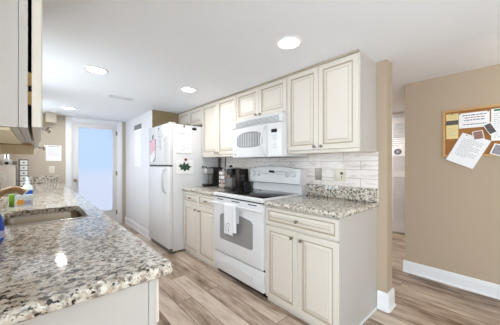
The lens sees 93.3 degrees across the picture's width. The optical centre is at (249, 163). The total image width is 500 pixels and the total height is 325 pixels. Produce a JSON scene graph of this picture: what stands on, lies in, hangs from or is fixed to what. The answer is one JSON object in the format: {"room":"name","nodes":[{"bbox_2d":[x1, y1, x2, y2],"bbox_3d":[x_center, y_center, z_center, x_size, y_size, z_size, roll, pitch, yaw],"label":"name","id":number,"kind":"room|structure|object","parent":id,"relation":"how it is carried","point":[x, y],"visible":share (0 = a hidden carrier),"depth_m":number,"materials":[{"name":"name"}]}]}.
{"room":"kitchen","nodes":[
{"label":"kitchen","id":0,"kind":"room"},
{"bbox_2d":[0,154,10,160],"bbox_3d":[-1.521,0.177,1.087,0.150,2.115,7.250,0,0,-42],"label":"wall","id":1,"kind":"structure","parent":0,"point":[1,155],"depth_m":3.42,"materials":[{"name":"beige paint"}]},
{"bbox_2d":[0,131,45,154],"bbox_3d":[-1.196,-0.467,1.112,0.363,0.820,0.646,0,0,-42],"label":"upper cabinet","id":2,"kind":"object","parent":1,"relation":"attached to","point":[5,148],"visible":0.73,"depth_m":1.37,"materials":[{"name":"paint"}]},
{"bbox_2d":[0,0,50,143],"bbox_3d":[-0.794,-0.478,0.669,0.368,0.798,0.543,0,0,-42],"label":"upper cabinet","id":3,"kind":"object","parent":1,"relation":"attached to","point":[20,20],"visible":1,"depth_m":0.55,"materials":[{"name":"beige wood"}]},
{"bbox_2d":[11,113,125,222],"bbox_3d":[-3.359,0.177,4.409,1.855,2.115,0.150,0,0,-42],"label":"wall","id":4,"kind":"structure","parent":0,"point":[38,165],"depth_m":4.21,"materials":[{"name":"beige paint"}]},
{"bbox_2d":[45,112,55,123],"bbox_3d":[-3.447,-0.794,4.081,0.137,0.169,0.219,0,0,-42],"label":"door chime","id":5,"kind":"object","parent":4,"relation":"attached to","point":[50,117],"depth_m":4.01,"materials":[{"name":"beige paint"}]},
{"bbox_2d":[49,166,53,172],"bbox_3d":[-3.505,0.097,4.171,0.076,0.122,0.008,0,0,-42],"label":"wall outlet","id":6,"kind":"object","parent":4,"relation":"attached to","point":[51,168],"visible":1,"depth_m":4.17,"materials":[{"name":"white plastic"}]},
{"bbox_2d":[46,145,61,160],"bbox_3d":[-3.486,-0.193,4.193,0.214,0.275,0.002,0,0,-42],"label":"notice sheet","id":7,"kind":"object","parent":4,"relation":"attached to","point":[53,152],"visible":1,"depth_m":4.19,"materials":[{"name":"white paper"}]},
{"bbox_2d":[66,116,121,223],"bbox_3d":[-3.051,0.179,4.653,0.932,2.111,0.140,0,0,-42],"label":"trim","id":8,"kind":"structure","parent":4,"relation":"attached to","point":[69,119],"depth_m":4.69,"materials":[{"name":"white wood"}]},
{"bbox_2d":[72,122,116,221],"bbox_3d":[-3.013,0.218,4.619,0.751,2.010,0.111,0,0,-42],"label":"door","id":9,"kind":"structure","parent":4,"relation":"in","point":[94,146],"depth_m":4.65,"materials":[{"name":"grey paint"}]},
{"bbox_2d":[126,110,178,229],"bbox_3d":[-1.852,0.177,4.721,0.805,2.115,1.700,0,0,-42],"label":"wall","id":10,"kind":"structure","parent":0,"point":[137,178],"depth_m":4.21,"materials":[{"name":"white paint"}]},
{"bbox_2d":[134,123,140,166],"bbox_3d":[-2.082,-0.335,4.373,0.002,0.790,0.430,0,0,-42],"label":"chart","id":11,"kind":"object","parent":10,"relation":"attached to","point":[137,128],"visible":1,"depth_m":4.38,"materials":[{"name":"white paper"}]},
{"bbox_2d":[134,123,140,130],"bbox_3d":[-2.083,-0.685,4.373,0.001,0.090,0.430,0,0,-42],"label":"picture","id":12,"kind":"object","parent":11,"relation":"attached to","point":[137,127],"depth_m":4.38},
{"bbox_2d":[124,216,150,240],"bbox_3d":[-2.111,1.170,4.388,0.026,0.130,1.550,0,0,-42],"label":"baseboard","id":13,"kind":"structure","parent":10,"relation":"attached to","point":[145,232],"depth_m":4.30,"materials":[{"name":"white wood"}]},
{"bbox_2d":[42,0,499,121],"bbox_3d":[0.411,-0.960,2.924,5.480,0.160,7.400,0,0,-42],"label":"ceiling","id":14,"kind":"structure","parent":0,"point":[149,50],"depth_m":1.74,"materials":[{"name":"white paint"}]},
{"bbox_2d":[61,107,75,109],"bbox_3d":[-2.861,-0.875,3.721,0.196,0.009,0.196,0,0,-42],"label":"recessed light","id":15,"kind":"object","parent":14,"relation":"in","point":[66,108],"visible":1,"depth_m":3.72,"materials":[{"name":"white"}]},
{"bbox_2d":[84,66,108,74],"bbox_3d":[-1.437,-0.875,2.208,0.196,0.009,0.196,0,0,-42],"label":"recessed light","id":16,"kind":"object","parent":14,"relation":"in","point":[93,69],"visible":1,"depth_m":2.20,"materials":[{"name":"white plastic"}]},
{"bbox_2d":[87,67,105,72],"bbox_3d":[-1.437,-0.877,2.208,0.149,0.006,0.149,0,0,-42],"label":"diffuser","id":17,"kind":"object","parent":16,"relation":"attached to","point":[90,69],"depth_m":2.20,"materials":[{"name":"white plastic"}]},
{"bbox_2d":[108,95,133,100],"bbox_3d":[-1.712,-0.877,3.140,0.290,0.006,0.120,0,0,-42],"label":"ceiling vent","id":18,"kind":"object","parent":14,"relation":"in","point":[110,96],"visible":1,"depth_m":3.13,"materials":[{"name":"white metal"}]},
{"bbox_2d":[180,87,196,92],"bbox_3d":[-0.727,-0.875,2.791,0.196,0.009,0.196,0,0,-42],"label":"recessed light","id":19,"kind":"object","parent":14,"relation":"in","point":[184,89],"visible":1,"depth_m":2.77,"materials":[{"name":"white plastic"}]},
{"bbox_2d":[182,88,194,91],"bbox_3d":[-0.727,-0.877,2.791,0.149,0.006,0.149,0,0,-42],"label":"diffuser","id":20,"kind":"object","parent":19,"relation":"attached to","point":[183,89],"depth_m":2.78,"materials":[{"name":"white plastic"}]},
{"bbox_2d":[275,36,302,49],"bbox_3d":[0.283,-0.875,1.714,0.196,0.009,0.196,0,0,-42],"label":"recessed light","id":21,"kind":"object","parent":14,"relation":"in","point":[286,42],"visible":1,"depth_m":1.70,"materials":[{"name":"white plastic"}]},
{"bbox_2d":[279,38,298,47],"bbox_3d":[0.283,-0.877,1.714,0.149,0.006,0.149,0,0,-42],"label":"diffuser","id":22,"kind":"object","parent":21,"relation":"attached to","point":[283,42],"depth_m":1.71,"materials":[{"name":"white plastic"}]},
{"bbox_2d":[218,59,391,292],"bbox_3d":[-0.393,0.177,3.784,0.133,2.115,4.745,0,0,-42],"label":"wall","id":23,"kind":"structure","parent":0,"point":[384,68],"depth_m":2.04,"materials":[{"name":"beige paint"}]},
{"bbox_2d":[178,105,202,126],"bbox_3d":[-0.862,-0.739,3.927,0.389,0.277,0.797,0,0,-42],"label":"upper cabinet","id":24,"kind":"object","parent":23,"relation":"attached to","point":[192,117],"visible":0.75,"depth_m":3.75,"materials":[{"name":"paint"}]},
{"bbox_2d":[202,93,236,157],"bbox_3d":[-0.323,-0.487,3.328,0.389,0.780,0.811,0,0,-42],"label":"upper cabinet","id":25,"kind":"object","parent":23,"relation":"attached to","point":[218,116],"visible":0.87,"depth_m":3.20,"materials":[{"name":"paint"}]},
{"bbox_2d":[236,75,286,120],"bbox_3d":[0.215,-0.695,2.728,0.389,0.365,0.796,0,0,-42],"label":"upper cabinet","id":26,"kind":"object","parent":23,"relation":"attached to","point":[269,97],"visible":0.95,"depth_m":2.57,"materials":[{"name":"paint"}]},
{"bbox_2d":[233,112,306,157],"bbox_3d":[0.180,-0.291,2.685,0.496,0.437,0.770,0,0,-42],"label":"microwave","id":27,"kind":"object","parent":26,"relation":"attached to","point":[264,136],"visible":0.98,"depth_m":2.46,"materials":[{"name":"white plastic"}]},
{"bbox_2d":[315,168,321,179],"bbox_3d":[0.709,0.105,2.452,0.008,0.122,0.080,0,0,-42],"label":"wall outlet","id":28,"kind":"object","parent":23,"relation":"attached to","point":[318,171],"visible":1,"depth_m":2.45,"materials":[{"name":"metal"}]},
{"bbox_2d":[286,49,376,153],"bbox_3d":[0.718,-0.487,2.169,0.389,0.780,0.705,0,0,-42],"label":"upper cabinet","id":29,"kind":"object","parent":23,"relation":"attached to","point":[332,103],"visible":1,"depth_m":1.98,"materials":[{"name":"paint"}]},
{"bbox_2d":[333,168,345,181],"bbox_3d":[0.864,0.105,2.279,0.008,0.122,0.125,0,0,-42],"label":"electrical outlet","id":30,"kind":"object","parent":23,"relation":"attached to","point":[338,174],"visible":1,"depth_m":2.28,"materials":[{"name":"white plastic"}]},
{"bbox_2d":[377,290,388,312],"bbox_3d":[1.122,1.160,1.994,0.026,0.150,0.089,0,0,-42],"label":"baseboard","id":31,"kind":"structure","parent":23,"relation":"attached to","point":[381,296],"depth_m":1.99,"materials":[{"name":"white wood"}]},
{"bbox_2d":[386,288,395,312],"bbox_3d":[1.205,1.160,2.013,0.155,0.150,0.026,0,0,-42],"label":"baseboard","id":32,"kind":"structure","parent":23,"relation":"attached to","point":[392,304],"depth_m":1.99,"materials":[{"name":"white wood"}]},
{"bbox_2d":[120,223,499,324],"bbox_3d":[0.411,1.265,2.924,5.480,0.060,7.400,0,0,-42],"label":"floor","id":33,"kind":"structure","parent":0,"point":[195,292],"depth_m":2.12,"materials":[{"name":"brown wood"}]},
{"bbox_2d":[14,278,158,324],"bbox_3d":[-0.778,0.803,0.872,0.664,0.864,0.778,0,0,-42],"label":"base cabinet","id":34,"kind":"object","parent":33,"relation":"on","point":[138,304],"visible":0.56,"depth_m":0.70,"materials":[{"name":"paint"}]},
{"bbox_2d":[149,122,217,252],"bbox_3d":[-1.083,0.329,3.730,0.866,1.812,0.776,0,0,-42],"label":"refrigerator","id":35,"kind":"object","parent":33,"relation":"on","point":[166,194],"visible":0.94,"depth_m":3.34,"materials":[{"name":"white metal"}]},
{"bbox_2d":[150,136,155,161],"bbox_3d":[-1.494,-0.232,3.621,0.012,0.403,0.213,0,0,-42],"label":"pot holder","id":36,"kind":"object","parent":35,"relation":"attached to","point":[153,143],"visible":1,"depth_m":3.61,"materials":[{"name":"pink fabric"}]},
{"bbox_2d":[155,129,160,149],"bbox_3d":[-1.342,-0.360,3.449,0.021,0.300,0.165,0,0,-42],"label":"sheet","id":37,"kind":"object","parent":35,"relation":"attached to","point":[158,139],"visible":1,"depth_m":3.45,"materials":[{"name":"grey paper"}]},
{"bbox_2d":[176,128,191,152],"bbox_3d":[-0.929,-0.328,3.338,0.230,0.345,0.015,0,0,-42],"label":"notice sheet","id":38,"kind":"object","parent":35,"relation":"attached to","point":[183,136],"visible":1,"depth_m":3.34,"materials":[{"name":"white paper"}]},
{"bbox_2d":[176,160,193,173],"bbox_3d":[-0.920,0.043,3.348,0.270,0.195,0.013,0,0,-42],"label":"picture card","id":39,"kind":"object","parent":35,"relation":"attached to","point":[182,166],"visible":1,"depth_m":3.35,"materials":[{"name":"white paper"}]},
{"bbox_2d":[179,162,190,170],"bbox_3d":[-0.921,0.038,3.349,0.200,0.140,0.006,0,0,-42],"label":"print","id":40,"kind":"object","parent":39,"relation":"attached to","point":[183,166],"depth_m":3.34},
{"bbox_2d":[184,191,217,269],"bbox_3d":[-0.435,0.802,3.232,0.684,0.866,0.798,0,0,-42],"label":"base cabinet","id":41,"kind":"object","parent":33,"relation":"on","point":[199,209],"visible":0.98,"depth_m":2.99,"materials":[{"name":"paint"}]},
{"bbox_2d":[182,186,227,195],"bbox_3d":[-0.434,0.349,3.235,0.677,0.038,0.807,0,0,-42],"label":"countertop","id":42,"kind":"structure","parent":41,"relation":"on","point":[210,190],"depth_m":3.05,"materials":[{"name":"grey stone"}]},
{"bbox_2d":[202,166,223,186],"bbox_3d":[-0.561,0.179,3.545,0.337,0.302,0.121,0,0,-42],"label":"pod coffee maker","id":43,"kind":"object","parent":42,"relation":"on","point":[213,172],"visible":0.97,"depth_m":3.49,"materials":[{"name":"black plastic"}]},
{"bbox_2d":[202,183,212,186],"bbox_3d":[-0.626,0.310,3.487,0.130,0.040,0.115,0,0,-42],"label":"drip tray","id":44,"kind":"object","parent":43,"relation":"on","point":[206,184],"depth_m":3.45,"materials":[{"name":"black plastic"}]},
{"bbox_2d":[219,169,227,188],"bbox_3d":[-0.360,0.200,3.185,0.128,0.260,0.128,0,0,-42],"label":"pod carousel","id":45,"kind":"object","parent":42,"relation":"on","point":[223,170],"visible":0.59,"depth_m":3.16,"materials":[{"name":"silver metal"}]},
{"bbox_2d":[223,167,247,189],"bbox_3d":[-0.209,0.188,3.129,0.270,0.285,0.265,0,0,-42],"label":"coffee machine","id":46,"kind":"object","parent":42,"relation":"on","point":[238,175],"visible":0.94,"depth_m":3.04,"materials":[{"name":"black plastic"}]},
{"bbox_2d":[224,187,238,189],"bbox_3d":[-0.244,0.315,3.044,0.105,0.030,0.185,0,0,-42],"label":"drip tray","id":47,"kind":"object","parent":46,"relation":"on","point":[227,188],"depth_m":3.01,"materials":[{"name":"black plastic"}]},
{"bbox_2d":[223,167,240,168],"bbox_3d":[-0.242,0.052,3.157,0.180,0.015,0.180,0,0,-42],"label":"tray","id":48,"kind":"object","parent":46,"relation":"on","point":[223,167],"depth_m":3.09,"materials":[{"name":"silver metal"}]},
{"bbox_2d":[243,181,250,188],"bbox_3d":[-0.039,0.278,3.074,0.110,0.105,0.034,0,0,-42],"label":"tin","id":49,"kind":"object","parent":42,"relation":"on","point":[246,184],"visible":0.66,"depth_m":3.05,"materials":[{"name":"black metal"}]},
{"bbox_2d":[212,166,305,297],"bbox_3d":[0.081,0.631,2.616,0.720,1.207,0.794,0,0,-42],"label":"electric range","id":50,"kind":"object","parent":33,"relation":"on","point":[241,256],"visible":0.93,"depth_m":2.42,"materials":[{"name":"white metal"}]},
{"bbox_2d":[224,202,238,235],"bbox_3d":[-0.193,0.567,2.396,0.051,0.330,0.199,0,0,-42],"label":"tea towel","id":51,"kind":"object","parent":50,"relation":"hanging from","point":[231,213],"visible":0.98,"depth_m":2.38,"materials":[{"name":"white fabric"}]},
{"bbox_2d":[265,205,266,293],"bbox_3d":[0.107,0.760,2.639,0.614,0.840,0.790,0,0,-42],"label":"panel","id":52,"kind":"object","parent":50,"relation":"in","point":[265,205],"depth_m":2.14,"materials":[{"name":"white metal"}]},
{"bbox_2d":[266,205,376,324],"bbox_3d":[0.611,0.802,2.067,0.684,0.866,0.722,0,0,-42],"label":"base cabinet","id":53,"kind":"object","parent":33,"relation":"on","point":[321,270],"visible":0.99,"depth_m":1.82,"materials":[{"name":"paint"}]},
{"bbox_2d":[264,195,378,218],"bbox_3d":[0.615,0.349,2.067,0.677,0.038,0.729,0,0,-42],"label":"countertop","id":54,"kind":"structure","parent":53,"relation":"on","point":[339,208],"depth_m":1.92,"materials":[{"name":"grey stone"}]},
{"bbox_2d":[306,184,377,202],"bbox_3d":[0.851,0.273,2.288,0.013,0.115,0.717,0,0,-42],"label":"granite upstand","id":55,"kind":"object","parent":54,"relation":"on","point":[352,193],"visible":0.98,"depth_m":2.24,"materials":[{"name":"grey stone"}]},
{"bbox_3d":[-3.385,0.803,3.774,0.664,0.864,0.738,0,0,-42],"label":"base cabinet","id":56,"kind":"object","parent":33,"relation":"on","visible":0},
{"bbox_2d":[0,182,173,324],"bbox_3d":[-2.065,0.349,2.311,0.669,0.038,4.694,0,0,-42],"label":"countertop","id":57,"kind":"structure","parent":56,"relation":"on","point":[46,268],"depth_m":0.82,"materials":[{"name":"grey stone"}]},
{"bbox_2d":[0,214,4,240],"bbox_3d":[-1.089,0.244,0.998,0.073,0.172,0.051,0,0,-42],"label":"dish soap","id":58,"kind":"object","parent":57,"relation":"on","point":[2,226],"visible":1,"depth_m":1.01,"materials":[{"name":"blue plastic"}]},
{"bbox_2d":[0,197,7,208],"bbox_3d":[-1.866,0.290,1.765,0.076,0.080,0.072,0,0,-42],"label":"patterned cup","id":59,"kind":"object","parent":57,"relation":"on","point":[3,200],"visible":0.98,"depth_m":1.76,"materials":[{"name":"beige ceramic"}]},
{"bbox_2d":[0,165,17,189],"bbox_3d":[-2.848,0.172,2.785,0.141,0.317,0.254,0,0,-42],"label":"bin","id":60,"kind":"object","parent":57,"relation":"on","point":[10,171],"visible":0.75,"depth_m":2.70,"materials":[{"name":"beige plastic"}]},
{"bbox_2d":[0,159,12,164],"bbox_3d":[-2.856,-0.025,2.768,0.100,0.075,0.104,0,0,-42],"label":"canister","id":61,"kind":"object","parent":60,"relation":"on","point":[3,161],"visible":0.9,"depth_m":2.73,"materials":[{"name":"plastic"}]},
{"bbox_2d":[9,194,13,206],"bbox_3d":[-1.851,0.282,1.833,0.028,0.095,0.060,0,0,-42],"label":"sponge","id":62,"kind":"object","parent":57,"relation":"on","point":[11,196],"visible":1,"depth_m":1.81,"materials":[{"name":"green"}]},
{"bbox_2d":[0,186,28,197],"bbox_3d":[-1.518,0.225,1.442,0.237,0.210,0.088,0,0,-24],"label":"kitchen faucet","id":63,"kind":"object","parent":57,"relation":"on","point":[14,189],"visible":1,"depth_m":1.46,"materials":[{"name":"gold metal"}]},
{"bbox_2d":[18,159,28,186],"bbox_3d":[-2.728,0.137,2.842,0.084,0.387,0.226,0,0,-42],"label":"tower","id":64,"kind":"object","parent":57,"relation":"on","point":[23,164],"visible":0.78,"depth_m":2.77,"materials":[{"name":"grey plastic"}]},
{"bbox_2d":[15,194,32,206],"bbox_3d":[-1.786,0.287,1.869,0.100,0.085,0.082,0,0,-42],"label":"sponge caddy","id":65,"kind":"object","parent":57,"relation":"on","point":[26,199],"visible":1,"depth_m":1.84,"materials":[{"name":"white plastic"}]},
{"bbox_2d":[23,177,32,193],"bbox_3d":[-1.960,0.223,2.083,0.067,0.214,0.066,0,0,-42],"label":"soap bottle","id":66,"kind":"object","parent":57,"relation":"on","point":[28,186],"visible":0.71,"depth_m":2.07,"materials":[{"name":"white plastic"}]},
{"bbox_2d":[17,175,58,183],"bbox_3d":[-3.641,0.268,4.038,0.591,0.125,0.022,0,0,-42],"label":"granite upstand","id":67,"kind":"object","parent":57,"relation":"on","point":[33,179],"visible":0.53,"depth_m":4.08,"materials":[{"name":"grey stone"}]},
{"bbox_2d":[4,211,84,227],"bbox_3d":[-1.325,0.444,1.532,0.441,0.152,0.616,0,0,-42],"label":"sink","id":68,"kind":"object","parent":57,"relation":"in","point":[28,220],"visible":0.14,"depth_m":1.70,"materials":[{"name":"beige metal"}]},
{"bbox_2d":[405,64,499,284],"bbox_3d":[3.336,0.159,2.344,1.804,2.152,2.630,0,0,-42],"label":"wall","id":69,"kind":"structure","parent":0,"point":[452,210],"depth_m":2.42,"materials":[{"name":"beige paint"}]},
{"bbox_2d":[403,260,499,299],"bbox_3d":[2.650,1.171,1.739,0.026,0.128,2.646,0,0,-42],"label":"baseboard","id":70,"kind":"structure","parent":69,"relation":"attached to","point":[489,289],"depth_m":2.38,"materials":[{"name":"white wood"}]},
{"bbox_2d":[442,104,499,156],"bbox_3d":[2.303,-0.310,2.128,0.020,0.478,0.889,0,0,-42],"label":"cork board","id":71,"kind":"object","parent":69,"relation":"attached to","point":[447,144],"visible":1,"depth_m":2.33,"materials":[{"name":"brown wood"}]},
{"bbox_2d":[446,114,457,138],"bbox_3d":[2.057,-0.381,2.400,0.002,0.252,0.094,0,0,-42],"label":"flyer","id":72,"kind":"object","parent":71,"relation":"attached to","point":[451,120],"visible":1,"depth_m":2.40,"materials":[{"name":"yellow paper"}]},
{"bbox_2d":[446,120,457,125],"bbox_3d":[2.057,-0.418,2.400,0.001,0.046,0.094,0,0,-42],"label":"picture","id":73,"kind":"object","parent":72,"relation":"on","point":[448,122],"depth_m":2.40},
{"bbox_2d":[446,133,490,168],"bbox_3d":[2.122,-0.130,2.303,0.009,0.359,0.327,0,0,-43],"label":"page","id":74,"kind":"object","parent":71,"relation":"attached to","point":[467,151],"visible":1,"depth_m":2.30,"materials":[{"name":"white paper"}]},
{"bbox_2d":[459,110,489,128],"bbox_3d":[2.163,-0.427,2.282,0.002,0.148,0.216,0,0,-42],"label":"handwritten sign","id":75,"kind":"object","parent":71,"relation":"attached to","point":[473,119],"visible":1,"depth_m":2.28,"materials":[{"name":"white paper"}]},
{"bbox_2d":[472,130,484,139],"bbox_3d":[2.165,-0.274,2.239,0.001,0.095,0.087,0,0,-42],"label":"snapshot","id":76,"kind":"object","parent":71,"relation":"attached to","point":[477,135],"visible":1,"depth_m":2.24,"materials":[{"name":"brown paper"}]},
{"bbox_2d":[483,122,496,134],"bbox_3d":[2.218,-0.327,2.179,0.001,0.123,0.097,0,0,-42],"label":"snapshot","id":77,"kind":"object","parent":71,"relation":"attached to","point":[489,127],"visible":1,"depth_m":2.18,"materials":[{"name":"white paper"}]},
{"bbox_2d":[489,143,499,155],"bbox_3d":[2.267,-0.121,2.125,0.001,0.138,0.156,0,0,-42],"label":"snapshot","id":78,"kind":"object","parent":71,"relation":"attached to","point":[495,150],"visible":1,"depth_m":2.15,"materials":[{"name":"white paper"}]},
{"bbox_2d":[492,145,499,154],"bbox_3d":[2.266,-0.121,2.125,0.001,0.116,0.131,0,0,-42],"label":"picture","id":79,"kind":"object","parent":78,"relation":"attached to","point":[496,148],"depth_m":2.15},
{"bbox_2d":[491,108,499,140],"bbox_3d":[2.316,-0.362,2.112,0.002,0.295,0.220,0,0,-42],"label":"printed page","id":80,"kind":"object","parent":71,"relation":"attached to","point":[495,113],"visible":0.99,"depth_m":2.17,"materials":[{"name":"white paper"}]},
{"bbox_3d":[2.280,0.159,4.757,0.150,2.152,2.370,0,0,-42],"label":"wall","id":81,"kind":"structure","parent":0,"visible":0},
{"bbox_2d":[392,112,404,117],"bbox_3d":[2.568,0.160,4.304,0.029,2.151,0.882,0,0,-42],"label":"trim","id":82,"kind":"structure","parent":81,"relation":"attached to","point":[400,114],"depth_m":4.20,"materials":[{"name":"white wood"}]},
{"bbox_3d":[2.571,0.198,4.307,0.017,2.075,0.746,0,0,-42],"label":"trim","id":83,"kind":"structure","parent":0,"visible":0},
{"bbox_2d":[392,117,404,232],"bbox_3d":[2.678,0.190,4.153,0.032,2.030,0.370,0,0,-42],"label":"door","id":84,"kind":"structure","parent":83,"relation":"attached to","point":[398,162],"depth_m":4.19,"materials":[{"name":"white paint"}]},
{"bbox_2d":[392,137,404,156],"bbox_3d":[2.620,-0.300,4.188,0.005,0.330,0.220,0,0,-42],"label":"notice","id":85,"kind":"object","parent":84,"relation":"attached to","point":[398,144],"visible":0.95,"depth_m":4.18,"materials":[{"name":"white paper"}]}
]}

